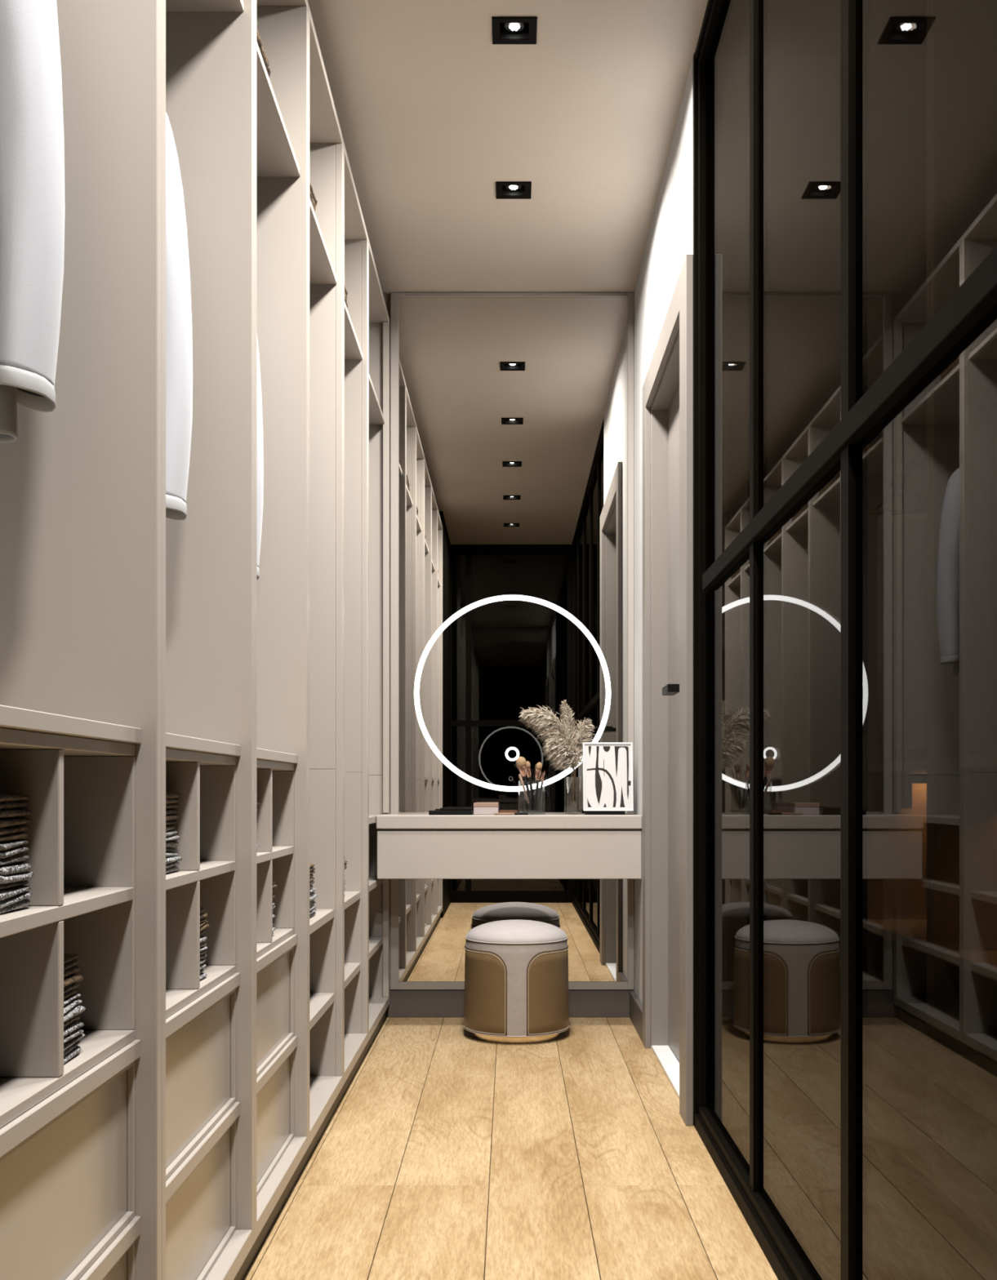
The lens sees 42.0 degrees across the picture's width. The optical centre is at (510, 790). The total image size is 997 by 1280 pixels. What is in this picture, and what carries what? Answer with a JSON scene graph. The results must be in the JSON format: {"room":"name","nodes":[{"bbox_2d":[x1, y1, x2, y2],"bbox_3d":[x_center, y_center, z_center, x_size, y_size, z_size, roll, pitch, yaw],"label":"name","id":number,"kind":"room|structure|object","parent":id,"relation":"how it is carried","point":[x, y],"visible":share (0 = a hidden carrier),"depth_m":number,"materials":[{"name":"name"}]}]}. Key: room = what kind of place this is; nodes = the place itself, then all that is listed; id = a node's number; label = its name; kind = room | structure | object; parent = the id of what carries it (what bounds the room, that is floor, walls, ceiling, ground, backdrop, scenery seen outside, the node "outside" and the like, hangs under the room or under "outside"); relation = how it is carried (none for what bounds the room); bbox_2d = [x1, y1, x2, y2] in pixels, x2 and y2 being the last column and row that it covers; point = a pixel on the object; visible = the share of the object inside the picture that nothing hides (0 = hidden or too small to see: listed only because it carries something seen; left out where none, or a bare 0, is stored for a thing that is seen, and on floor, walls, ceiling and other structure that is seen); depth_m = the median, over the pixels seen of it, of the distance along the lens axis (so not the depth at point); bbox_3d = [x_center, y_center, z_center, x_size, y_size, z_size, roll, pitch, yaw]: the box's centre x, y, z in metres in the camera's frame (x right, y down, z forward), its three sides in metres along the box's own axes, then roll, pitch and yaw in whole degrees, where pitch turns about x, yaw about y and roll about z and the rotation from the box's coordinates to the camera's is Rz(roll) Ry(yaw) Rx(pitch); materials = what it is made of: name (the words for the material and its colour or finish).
{"room":"walk-in closet","nodes":[
{"label":"walk-in closet","id":0,"kind":"room"},
{"bbox_2d":[368,293,633,1016],"bbox_3d":[0.215,-0.476,4.907,2.490,2.760,0.100,0,0,0],"label":"wall","id":1,"kind":"structure","parent":0,"point":[386,296],"depth_m":4.86,"materials":[{"name":"beige paint"}]},
{"bbox_2d":[376,813,641,879],"bbox_3d":[-0.004,0.198,4.687,0.928,0.222,0.294,0,0,0],"label":"table","id":2,"kind":"object","parent":1,"relation":"attached to","point":[410,846],"visible":0.98,"depth_m":4.55,"materials":[{"name":"beige paint"}]},
{"bbox_2d":[428,810,473,814],"bbox_3d":[-0.211,0.079,4.657,0.156,0.015,0.075,0,0,0],"label":"palette","id":3,"kind":"object","parent":2,"relation":"on","point":[430,812],"visible":0.98,"depth_m":4.62,"materials":[{"name":"black plastic"}]},
{"bbox_2d":[440,808,471,810],"bbox_3d":[-0.194,0.066,4.662,0.112,0.009,0.060,0,0,0],"label":"palette","id":4,"kind":"object","parent":3,"relation":"on","point":[441,809],"visible":1,"depth_m":4.63,"materials":[{"name":"black plastic"}]},
{"bbox_2d":[473,802,497,814],"bbox_3d":[-0.087,0.065,4.690,0.089,0.042,0.070,0,0,0],"label":"box","id":5,"kind":"object","parent":2,"relation":"on","point":[479,808],"visible":0.91,"depth_m":4.66,"materials":[{"name":"cardboard"}]},
{"bbox_2d":[498,810,517,813],"bbox_3d":[-0.007,0.080,4.725,0.068,0.013,0.050,0,0,0],"label":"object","id":6,"kind":"object","parent":2,"relation":"on","point":[500,811],"visible":0.58,"depth_m":4.70,"materials":[{"name":"orange metal"}]},
{"bbox_2d":[493,813,528,814],"bbox_3d":[0.004,0.082,4.603,0.120,0.008,0.008,0,0,-2],"label":"pencil","id":7,"kind":"object","parent":2,"relation":"on","point":[494,813],"visible":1,"depth_m":4.60,"materials":[{"name":"pink plastic"}]},
{"bbox_2d":[518,780,545,814],"bbox_3d":[0.078,0.025,4.700,0.096,0.122,0.096,0,0,0],"label":"glass","id":8,"kind":"object","parent":2,"relation":"on","point":[518,780],"visible":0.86,"depth_m":4.72,"materials":[{"name":"clear glass"}]},
{"bbox_2d":[515,756,533,810],"bbox_3d":[0.053,-0.026,4.695,0.064,0.194,0.038,0,0,0],"label":"makeup brush","id":9,"kind":"object","parent":8,"relation":"in","point":[521,762],"visible":1,"depth_m":4.69,"materials":[{"name":"black plastic"}]},
{"bbox_2d":[518,773,531,809],"bbox_3d":[0.053,0.004,4.698,0.048,0.132,0.008,0,0,-18],"label":"pencil","id":10,"kind":"object","parent":8,"relation":"in","point":[519,775],"visible":1,"depth_m":4.69,"materials":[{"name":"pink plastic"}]},
{"bbox_2d":[525,760,534,809],"bbox_3d":[0.073,-0.018,4.723,0.038,0.178,0.019,0,0,10],"label":"makeup brush","id":11,"kind":"object","parent":8,"relation":"in","point":[527,765],"visible":1,"depth_m":4.72,"materials":[{"name":"black plastic"}]},
{"bbox_2d":[533,762,542,810],"bbox_3d":[0.103,-0.017,4.705,0.023,0.174,0.034,0,0,24],"label":"makeup brush","id":12,"kind":"object","parent":8,"relation":"in","point":[539,765],"visible":1,"depth_m":4.70,"materials":[{"name":"black plastic"}]},
{"bbox_2d":[536,770,544,809],"bbox_3d":[0.111,-0.001,4.713,0.032,0.144,0.008,0,0,-8],"label":"brush","id":13,"kind":"object","parent":8,"relation":"in","point":[543,776],"visible":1,"depth_m":4.71,"materials":[{"name":"black plastic"}]},
{"bbox_2d":[582,742,633,814],"bbox_3d":[0.353,-0.044,4.691,0.180,0.261,0.049,0,0,0],"label":"framed print","id":14,"kind":"object","parent":2,"relation":"on","point":[607,766],"visible":1,"depth_m":4.69,"materials":[{"name":"white paper"}]},
{"bbox_3d":[0.234,0.018,4.740,0.056,0.136,0.056,0,0,0],"label":"glass vase","id":15,"kind":"object","parent":2,"relation":"on","visible":0},
{"bbox_2d":[518,705,582,812],"bbox_3d":[0.160,-0.119,4.704,0.227,0.393,0.154,0,0,-31],"label":"stem","id":16,"kind":"object","parent":15,"relation":"in","point":[544,720],"visible":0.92,"depth_m":4.70,"materials":[{"name":"beige plant"}]},
{"bbox_2d":[543,733,582,812],"bbox_3d":[0.187,-0.066,4.700,0.126,0.288,0.144,0,0,37],"label":"stem","id":17,"kind":"object","parent":15,"relation":"in","point":[551,744],"visible":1,"depth_m":4.69,"materials":[{"name":"beige plant"}]},
{"bbox_2d":[560,699,581,812],"bbox_3d":[0.223,-0.128,4.756,0.081,0.411,0.064,0,0,9],"label":"stem","id":18,"kind":"object","parent":15,"relation":"in","point":[568,714],"visible":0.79,"depth_m":4.75,"materials":[{"name":"beige plant"}]},
{"bbox_2d":[572,719,595,798],"bbox_3d":[0.261,-0.096,4.765,0.106,0.347,0.096,0,0,-5],"label":"stem","id":19,"kind":"object","parent":15,"relation":"in","point":[586,725],"visible":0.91,"depth_m":4.76,"materials":[{"name":"beige plant"}]},
{"bbox_2d":[387,990,633,1017],"bbox_3d":[0.003,0.794,4.848,0.917,0.100,0.018,0,0,0],"label":"baseboard","id":20,"kind":"structure","parent":1,"relation":"attached to","point":[402,1003],"depth_m":4.84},
{"bbox_2d":[390,292,633,989],"bbox_3d":[0.007,-0.557,4.846,0.906,2.594,0.020,0,0,0],"label":"vanity mirror","id":21,"kind":"object","parent":1,"relation":"attached to","point":[512,413],"visible":0.91,"depth_m":4.85,"materials":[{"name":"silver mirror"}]},
{"bbox_2d":[505,746,519,760],"bbox_3d":[0.008,-0.137,4.845,0.052,0.052,0.002,0,0,0],"label":"switch","id":22,"kind":"object","parent":21,"relation":"attached to","point":[512,753],"depth_m":4.85,"materials":[{"name":"white plastic"}]},
{"bbox_2d":[413,595,610,791],"bbox_3d":[0.009,-0.363,4.845,0.733,0.733,0.002,0,0,0],"label":"ring light","id":23,"kind":"object","parent":21,"relation":"attached to","point":[480,660],"depth_m":4.85,"materials":[{"name":"white plastic"}]},
{"bbox_2d":[307,0,707,293],"bbox_3d":[0.215,-1.916,2.378,2.490,0.120,5.157,0,0,0],"label":"ceiling","id":24,"kind":"structure","parent":0,"point":[432,113],"depth_m":3.64,"materials":[{"name":"paint"}]},
{"bbox_2d":[495,181,531,199],"bbox_3d":[0.011,-1.879,4.014,0.109,0.054,0.109,0,0,0],"label":"recessed light","id":25,"kind":"object","parent":24,"relation":"in","point":[504,189],"visible":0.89,"depth_m":4.03,"materials":[{"name":"black plastic"}]},
{"bbox_2d":[491,16,537,44],"bbox_3d":[0.011,-1.879,3.171,0.109,0.054,0.109,0,0,0],"label":"recessed light","id":26,"kind":"object","parent":24,"relation":"in","point":[505,29],"visible":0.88,"depth_m":3.19,"materials":[{"name":"black plastic"}]},
{"bbox_2d":[242,1016,777,1279],"bbox_3d":[0.215,0.874,2.329,2.490,0.060,5.057,0,0,0],"label":"floor","id":27,"kind":"structure","parent":0,"point":[448,1153],"depth_m":2.84,"materials":[{"name":"brown wood"}]},
{"bbox_2d":[0,0,161,1279],"bbox_3d":[-0.730,-0.453,1.368,0.564,2.595,0.607,0,0,0],"label":"wardrobe","id":28,"kind":"object","parent":27,"relation":"on","point":[81,479],"visible":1,"depth_m":1.65,"materials":[{"name":"beige paint"}]},
{"bbox_2d":[0,884,32,913],"bbox_3d":[-0.647,0.110,1.304,0.308,0.023,0.120,0,0,0],"label":"folded knit","id":29,"kind":"object","parent":28,"relation":"on","point":[15,898],"visible":0.94,"depth_m":1.30,"materials":[{"name":"grey fabric"}]},
{"bbox_2d":[0,862,34,889],"bbox_3d":[-0.646,0.086,1.306,0.308,0.023,0.121,0,0,0],"label":"folded knit","id":30,"kind":"object","parent":29,"relation":"on","point":[11,875],"visible":0.98,"depth_m":1.30,"materials":[{"name":"grey fabric"}]},
{"bbox_2d":[0,840,29,865],"bbox_3d":[-0.646,0.062,1.306,0.301,0.023,0.113,0,0,0],"label":"folded knit","id":31,"kind":"object","parent":30,"relation":"on","point":[11,851],"visible":0.97,"depth_m":1.31,"materials":[{"name":"grey fabric"}]},
{"bbox_2d":[0,817,31,841],"bbox_3d":[-0.647,0.039,1.308,0.302,0.023,0.118,0,0,0],"label":"folded knit","id":32,"kind":"object","parent":31,"relation":"on","point":[11,828],"visible":0.99,"depth_m":1.31,"materials":[{"name":"brown fabric"}]},
{"bbox_2d":[0,794,31,817],"bbox_3d":[-0.649,0.015,1.304,0.309,0.023,0.123,0,0,0],"label":"folded knit","id":33,"kind":"object","parent":32,"relation":"on","point":[11,805],"visible":1,"depth_m":1.30,"materials":[{"name":"brown fabric"}]},
{"bbox_2d":[0,887,133,937],"bbox_3d":[-0.738,0.130,1.368,0.525,0.016,0.548,0,0,0],"label":"cubby shelf","id":34,"kind":"object","parent":28,"relation":"attached to","point":[45,914],"depth_m":1.37,"materials":[{"name":"beige paint"}]},
{"bbox_2d":[0,704,141,743],"bbox_3d":[-0.734,-0.069,1.368,0.532,0.020,0.566,0,0,0],"label":"shelf","id":35,"kind":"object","parent":28,"relation":"on","point":[14,717],"depth_m":1.37,"materials":[{"name":"beige paint"}]},
{"bbox_2d":[63,1033,84,1063],"bbox_3d":[-0.646,0.291,1.452,0.314,0.022,0.124,0,0,0],"label":"folded knit","id":36,"kind":"object","parent":28,"relation":"on","point":[71,1048],"visible":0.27,"depth_m":1.46,"materials":[{"name":"grey fabric"}]},
{"bbox_2d":[63,1014,84,1043],"bbox_3d":[-0.646,0.268,1.453,0.315,0.023,0.126,0,0,0],"label":"folded knit","id":37,"kind":"object","parent":36,"relation":"on","point":[71,1030],"visible":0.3,"depth_m":1.46,"materials":[{"name":"grey fabric"}]},
{"bbox_2d":[63,993,85,1022],"bbox_3d":[-0.646,0.245,1.454,0.315,0.022,0.128,0,0,0],"label":"folded knit","id":38,"kind":"object","parent":37,"relation":"on","point":[72,1009],"visible":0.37,"depth_m":1.47,"materials":[{"name":"grey fabric"}]},
{"bbox_2d":[63,973,83,999],"bbox_3d":[-0.647,0.222,1.451,0.314,0.022,0.127,0,0,0],"label":"folded knit","id":39,"kind":"object","parent":38,"relation":"on","point":[68,981],"visible":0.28,"depth_m":1.47,"materials":[{"name":"brown fabric"}]},
{"bbox_2d":[63,952,79,977],"bbox_3d":[-0.647,0.199,1.451,0.305,0.022,0.117,0,0,0],"label":"folded knit","id":40,"kind":"object","parent":39,"relation":"on","point":[69,962],"visible":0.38,"depth_m":1.47,"materials":[{"name":"brown fabric"}]},
{"bbox_3d":[-0.745,-1.153,1.482,0.338,0.160,0.018,0,0,0],"label":"hanger","id":41,"kind":"object","parent":28,"relation":"hanging from","visible":0},
{"bbox_2d":[0,0,65,443],"bbox_3d":[-0.745,-0.791,1.486,0.462,0.781,0.126,0,0,0],"label":"white top","id":42,"kind":"object","parent":41,"relation":"hanging from","point":[33,197],"visible":1,"depth_m":1.45,"materials":[{"name":"fabric"}]},
{"bbox_2d":[161,0,254,1279],"bbox_3d":[-0.730,-0.453,1.976,0.564,2.595,0.607,0,0,0],"label":"wardrobe","id":43,"kind":"object","parent":27,"relation":"on","point":[208,46],"visible":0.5,"depth_m":2.26,"materials":[{"name":"beige paint"}]},
{"bbox_2d":[165,855,182,873],"bbox_3d":[-0.647,0.110,1.914,0.310,0.023,0.122,0,0,0],"label":"folded knit","id":44,"kind":"object","parent":43,"relation":"on","point":[171,863],"visible":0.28,"depth_m":1.91,"materials":[{"name":"grey fabric"}]},
{"bbox_2d":[165,840,178,857],"bbox_3d":[-0.651,0.086,1.913,0.309,0.023,0.121,0,0,0],"label":"folded knit","id":45,"kind":"object","parent":44,"relation":"on","point":[170,845],"visible":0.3,"depth_m":1.92,"materials":[{"name":"grey fabric"}]},
{"bbox_2d":[165,824,180,841],"bbox_3d":[-0.649,0.062,1.915,0.309,0.023,0.122,0,0,0],"label":"folded knit","id":46,"kind":"object","parent":45,"relation":"on","point":[171,833],"visible":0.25,"depth_m":1.92,"materials":[{"name":"grey fabric"}]},
{"bbox_2d":[165,808,180,825],"bbox_3d":[-0.649,0.039,1.912,0.307,0.023,0.120,0,0,0],"label":"folded knit","id":47,"kind":"object","parent":46,"relation":"on","point":[171,815],"visible":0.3,"depth_m":1.92,"materials":[{"name":"brown fabric"}]},
{"bbox_2d":[165,793,180,808],"bbox_3d":[-0.646,0.015,1.912,0.308,0.023,0.122,0,0,0],"label":"folded knit","id":48,"kind":"object","parent":47,"relation":"on","point":[171,798],"visible":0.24,"depth_m":1.91,"materials":[{"name":"brown fabric"}]},
{"bbox_2d":[165,861,235,889],"bbox_3d":[-0.738,0.130,1.976,0.525,0.016,0.548,0,0,0],"label":"cubby shelf","id":49,"kind":"object","parent":43,"relation":"attached to","point":[188,876],"depth_m":1.98,"materials":[{"name":"beige paint"}]},
{"bbox_2d":[165,733,240,756],"bbox_3d":[-0.734,-0.069,1.976,0.532,0.020,0.566,0,0,0],"label":"shelf","id":50,"kind":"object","parent":43,"relation":"on","point":[172,740],"depth_m":1.97,"materials":[{"name":"beige paint"}]},
{"bbox_2d":[200,963,207,979],"bbox_3d":[-0.647,0.291,2.061,0.315,0.022,0.125,0,0,0],"label":"folded knit","id":51,"kind":"object","parent":43,"relation":"on","point":[202,966],"visible":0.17,"depth_m":2.09,"materials":[{"name":"grey fabric"}]},
{"bbox_2d":[200,949,206,964],"bbox_3d":[-0.647,0.268,2.060,0.313,0.022,0.126,0,0,0],"label":"folded knit","id":52,"kind":"object","parent":51,"relation":"on","point":[202,954],"visible":0.07,"depth_m":2.09,"materials":[{"name":"grey fabric"}]},
{"bbox_2d":[200,934,208,951],"bbox_3d":[-0.644,0.245,2.061,0.313,0.022,0.124,0,0,0],"label":"folded knit","id":53,"kind":"object","parent":52,"relation":"on","point":[202,938],"visible":0.16,"depth_m":2.08,"materials":[{"name":"grey fabric"}]},
{"bbox_2d":[200,920,208,936],"bbox_3d":[-0.644,0.222,2.060,0.317,0.022,0.127,0,0,0],"label":"folded knit","id":54,"kind":"object","parent":53,"relation":"on","point":[203,925],"visible":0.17,"depth_m":2.08,"materials":[{"name":"brown fabric"}]},
{"bbox_2d":[200,906,207,923],"bbox_3d":[-0.643,0.199,2.058,0.311,0.022,0.121,0,0,0],"label":"folded knit","id":55,"kind":"object","parent":54,"relation":"on","point":[203,914],"visible":0.11,"depth_m":2.08,"materials":[{"name":"brown fabric"}]},
{"bbox_2d":[165,0,244,11],"bbox_3d":[-0.731,-1.361,1.976,0.538,0.016,0.566,0,0,0],"label":"shelf","id":56,"kind":"object","parent":43,"relation":"attached to","point":[171,5],"depth_m":2.24,"materials":[{"name":"beige paint"}]},
{"bbox_3d":[-0.745,-1.153,2.089,0.338,0.160,0.018,0,0,0],"label":"hanger","id":57,"kind":"object","parent":43,"relation":"hanging from","visible":0},
{"bbox_2d":[165,112,192,519],"bbox_3d":[-0.745,-0.791,2.093,0.462,0.781,0.126,0,0,0],"label":"white top","id":58,"kind":"object","parent":57,"relation":"hanging from","point":[179,332],"visible":0.16,"depth_m":2.06,"materials":[{"name":"fabric"}]},
{"bbox_2d":[246,0,308,1271],"bbox_3d":[-0.730,-0.453,2.583,0.564,2.595,0.607,0,0,0],"label":"wardrobe","id":59,"kind":"object","parent":27,"relation":"on","point":[281,99],"visible":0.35,"depth_m":2.87,"materials":[{"name":"beige paint"}]},
{"bbox_2d":[257,845,293,863],"bbox_3d":[-0.738,0.130,2.583,0.525,0.016,0.548,0,0,0],"label":"cubby shelf","id":60,"kind":"object","parent":59,"relation":"attached to","point":[265,854],"depth_m":2.64,"materials":[{"name":"beige paint"}]},
{"bbox_2d":[257,747,297,763],"bbox_3d":[-0.734,-0.069,2.583,0.532,0.020,0.566,0,0,0],"label":"shelf","id":61,"kind":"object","parent":59,"relation":"on","point":[263,754],"depth_m":2.61,"materials":[{"name":"beige paint"}]},
{"bbox_2d":[257,44,300,177],"bbox_3d":[-0.731,-1.361,2.583,0.538,0.016,0.566,0,0,0],"label":"shelf","id":62,"kind":"object","parent":59,"relation":"attached to","point":[276,157],"depth_m":2.70,"materials":[{"name":"beige paint"}]},
{"bbox_3d":[-0.644,0.291,2.667,0.312,0.022,0.126,0,0,0],"label":"folded knit","id":63,"kind":"object","parent":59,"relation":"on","visible":0},
{"bbox_3d":[-0.646,0.268,2.669,0.312,0.023,0.124,0,0,0],"label":"folded knit","id":64,"kind":"object","parent":63,"relation":"on","visible":0},
{"bbox_3d":[-0.645,0.245,2.668,0.315,0.023,0.124,0,0,0],"label":"folded knit","id":65,"kind":"object","parent":64,"relation":"on","visible":0},
{"bbox_3d":[-0.646,0.222,2.669,0.315,0.023,0.126,0,0,0],"label":"folded knit","id":66,"kind":"object","parent":65,"relation":"on","visible":0},
{"bbox_2d":[272,880,276,891],"bbox_3d":[-0.641,0.199,2.668,0.314,0.022,0.126,0,0,0],"label":"folded knit","id":67,"kind":"object","parent":66,"relation":"on","point":[273,885],"visible":0.06,"depth_m":2.69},
{"bbox_3d":[-0.635,-1.388,2.469,0.328,0.037,0.282,0,0,0],"label":"folded knit","id":68,"kind":"object","parent":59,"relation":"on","visible":0},
{"bbox_2d":[257,29,271,77],"bbox_3d":[-0.638,-1.425,2.471,0.330,0.037,0.284,0,0,0],"label":"folded knit","id":69,"kind":"object","parent":68,"relation":"on","point":[259,41],"visible":0.09,"depth_m":2.51,"materials":[{"name":"beige fabric"}]},
{"bbox_3d":[-0.745,-1.153,2.697,0.338,0.160,0.018,0,0,0],"label":"hanger","id":70,"kind":"object","parent":59,"relation":"hanging from","visible":0},
{"bbox_2d":[257,338,263,579],"bbox_3d":[-0.745,-0.791,2.701,0.462,0.781,0.126,0,0,0],"label":"white top","id":71,"kind":"object","parent":70,"relation":"hanging from","point":[260,416],"visible":0.03,"depth_m":2.69,"materials":[{"name":"fabric"}]},
{"bbox_2d":[302,5,343,1169],"bbox_3d":[-0.730,-0.453,3.191,0.564,2.595,0.607,0,0,0],"label":"wardrobe","id":72,"kind":"object","parent":27,"relation":"on","point":[326,141],"visible":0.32,"depth_m":3.47,"materials":[{"name":"beige paint"}]},
{"bbox_2d":[309,904,316,917],"bbox_3d":[-0.646,0.303,3.258,0.313,0.026,0.124,0,0,0],"label":"folded knit","id":73,"kind":"object","parent":72,"relation":"on","point":[312,910],"visible":0.15,"depth_m":3.24,"materials":[{"name":"grey fabric"}]},
{"bbox_2d":[309,893,317,906],"bbox_3d":[-0.644,0.276,3.257,0.314,0.026,0.126,0,0,0],"label":"folded knit","id":74,"kind":"object","parent":73,"relation":"on","point":[312,898],"visible":0.14,"depth_m":3.24,"materials":[{"name":"grey fabric"}]},
{"bbox_2d":[309,884,315,896],"bbox_3d":[-0.647,0.250,3.256,0.313,0.026,0.127,0,0,0],"label":"folded knit","id":75,"kind":"object","parent":74,"relation":"on","point":[312,890],"visible":0.12,"depth_m":3.25,"materials":[{"name":"grey fabric"}]},
{"bbox_2d":[309,874,314,885],"bbox_3d":[-0.649,0.224,3.258,0.312,0.026,0.123,0,0,0],"label":"folded knit","id":76,"kind":"object","parent":75,"relation":"on","point":[311,878],"visible":0.16,"depth_m":3.25,"materials":[{"name":"fabric"}]},
{"bbox_2d":[309,863,315,875],"bbox_3d":[-0.649,0.198,3.259,0.311,0.026,0.124,0,0,0],"label":"folded knit","id":77,"kind":"object","parent":76,"relation":"on","point":[312,868],"visible":0.15,"depth_m":3.26,"materials":[{"name":"beige fabric"}]},
{"bbox_2d":[309,992,333,1030],"bbox_3d":[-0.735,0.552,3.191,0.530,0.023,0.566,0,0,0],"label":"shelf","id":78,"kind":"object","parent":72,"relation":"attached to","point":[319,1002],"depth_m":3.31,"materials":[{"name":"beige paint"}]},
{"bbox_2d":[309,908,333,934],"bbox_3d":[-0.735,0.327,3.191,0.530,0.022,0.566,0,0,0],"label":"shelf","id":79,"kind":"object","parent":72,"relation":"attached to","point":[322,917],"depth_m":3.29,"materials":[{"name":"beige paint"}]},
{"bbox_2d":[309,198,337,284],"bbox_3d":[-0.731,-1.361,3.191,0.538,0.016,0.566,0,0,0],"label":"shelf","id":80,"kind":"object","parent":72,"relation":"attached to","point":[322,271],"depth_m":3.31,"materials":[{"name":"beige paint"}]},
{"bbox_3d":[-0.637,-1.388,3.079,0.321,0.037,0.276,0,0,0],"label":"folded knit","id":81,"kind":"object","parent":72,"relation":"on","visible":0},
{"bbox_2d":[309,180,317,213],"bbox_3d":[-0.635,-1.426,3.078,0.329,0.037,0.283,0,0,0],"label":"folded knit","id":82,"kind":"object","parent":81,"relation":"on","point":[313,201],"visible":0.03,"depth_m":3.13,"materials":[{"name":"beige fabric"}]},
{"bbox_2d":[337,142,368,1104],"bbox_3d":[-0.730,-0.453,3.798,0.564,2.595,0.607,0,0,0],"label":"wardrobe","id":83,"kind":"object","parent":27,"relation":"on","point":[355,233],"visible":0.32,"depth_m":4.08,"materials":[{"name":"beige paint"}]},
{"bbox_2d":[344,962,360,988],"bbox_3d":[-0.735,0.552,3.798,0.530,0.023,0.566,0,0,0],"label":"shelf","id":84,"kind":"object","parent":83,"relation":"attached to","point":[352,970],"depth_m":3.95,"materials":[{"name":"beige paint"}]},
{"bbox_2d":[344,891,360,909],"bbox_3d":[-0.735,0.327,3.798,0.530,0.022,0.566,0,0,0],"label":"shelf","id":85,"kind":"object","parent":83,"relation":"attached to","point":[351,898],"depth_m":3.95,"materials":[{"name":"beige paint"}]},
{"bbox_2d":[344,302,362,359],"bbox_3d":[-0.731,-1.361,3.798,0.538,0.016,0.566,0,0,0],"label":"shelf","id":86,"kind":"object","parent":83,"relation":"attached to","point":[353,351],"depth_m":3.93,"materials":[{"name":"beige paint"}]},
{"bbox_3d":[-0.636,-1.388,3.684,0.329,0.037,0.282,0,0,0],"label":"folded knit","id":87,"kind":"object","parent":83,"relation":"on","visible":0},
{"bbox_2d":[344,285,347,307],"bbox_3d":[-0.634,-1.425,3.685,0.329,0.037,0.281,0,0,0],"label":"folded knit","id":88,"kind":"object","parent":87,"relation":"on","point":[345,290],"visible":0.05,"depth_m":3.74,"materials":[{"name":"beige fabric"}]},
{"bbox_2d":[363,238,389,1057],"bbox_3d":[-0.730,-0.453,4.468,0.564,2.595,0.732,0,0,0],"label":"wardrobe","id":89,"kind":"object","parent":27,"relation":"on","point":[378,317],"visible":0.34,"depth_m":4.79,"materials":[{"name":"beige paint"}]},
{"bbox_2d":[368,814,378,824],"bbox_3d":[-0.735,0.101,4.469,0.530,0.022,0.692,0,0,0],"label":"shelf","id":90,"kind":"object","parent":89,"relation":"attached to","point":[372,818],"depth_m":4.50,"materials":[{"name":"beige paint"}]},
{"bbox_2d":[368,936,382,959],"bbox_3d":[-0.735,0.552,4.469,0.530,0.023,0.692,0,0,0],"label":"shelf","id":91,"kind":"object","parent":89,"relation":"attached to","point":[375,943],"depth_m":4.64,"materials":[{"name":"beige paint"}]},
{"bbox_2d":[368,875,382,891],"bbox_3d":[-0.735,0.327,4.469,0.530,0.022,0.692,0,0,0],"label":"shelf","id":92,"kind":"object","parent":89,"relation":"attached to","point":[374,882],"depth_m":4.62,"materials":[{"name":"beige paint"}]},
{"bbox_2d":[368,374,384,425],"bbox_3d":[-0.731,-1.361,4.469,0.538,0.016,0.692,0,0,0],"label":"shelf","id":93,"kind":"object","parent":89,"relation":"attached to","point":[376,417],"depth_m":4.62,"materials":[{"name":"beige paint"}]},
{"bbox_2d":[463,919,568,1043],"bbox_3d":[0.022,0.646,4.487,0.375,0.396,0.374,0,0,0],"label":"stool","id":94,"kind":"object","parent":27,"relation":"on","point":[516,971],"visible":1,"depth_m":4.34,"materials":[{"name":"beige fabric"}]},
{"bbox_2d":[466,919,566,942],"bbox_3d":[0.022,0.478,4.487,0.347,0.060,0.347,0,0,0],"label":"seat cushion","id":95,"kind":"object","parent":94,"relation":"on","point":[515,931],"depth_m":4.37,"materials":[{"name":"fabric"}]},
{"bbox_2d":[633,57,693,1048],"bbox_3d":[0.531,-0.506,4.072,0.139,2.700,1.570,0,0,0],"label":"wall","id":96,"kind":"structure","parent":0,"point":[670,235],"depth_m":4.33,"materials":[{"name":"white paint"}]},
{"bbox_2d":[629,991,642,1041],"bbox_3d":[0.452,0.794,4.597,0.018,0.100,0.482,0,0,0],"label":"baseboard","id":97,"kind":"structure","parent":96,"relation":"attached to","point":[635,1005],"depth_m":4.59,"materials":[{"name":"grey wood"}]},
{"bbox_2d":[642,253,693,1125],"bbox_3d":[0.521,-0.254,3.814,0.158,2.196,1.080,0,0,0],"label":"trim","id":98,"kind":"structure","parent":96,"relation":"attached to","point":[678,371],"depth_m":4.25,"materials":[{"name":"beige paint"}]},
{"bbox_2d":[662,385,679,1061],"bbox_3d":[0.496,-0.206,3.830,0.120,2.070,0.832,0,0,0],"label":"door","id":99,"kind":"structure","parent":96,"relation":"in","point":[671,689],"depth_m":4.09,"materials":[{"name":"grey wood"}]},
{"bbox_2d":[693,0,996,1279],"bbox_3d":[0.491,-0.505,1.609,0.058,2.699,3.354,0,0,0],"label":"glass wall","id":100,"kind":"structure","parent":0,"point":[845,151],"depth_m":1.88,"materials":[{"name":"black glass"}]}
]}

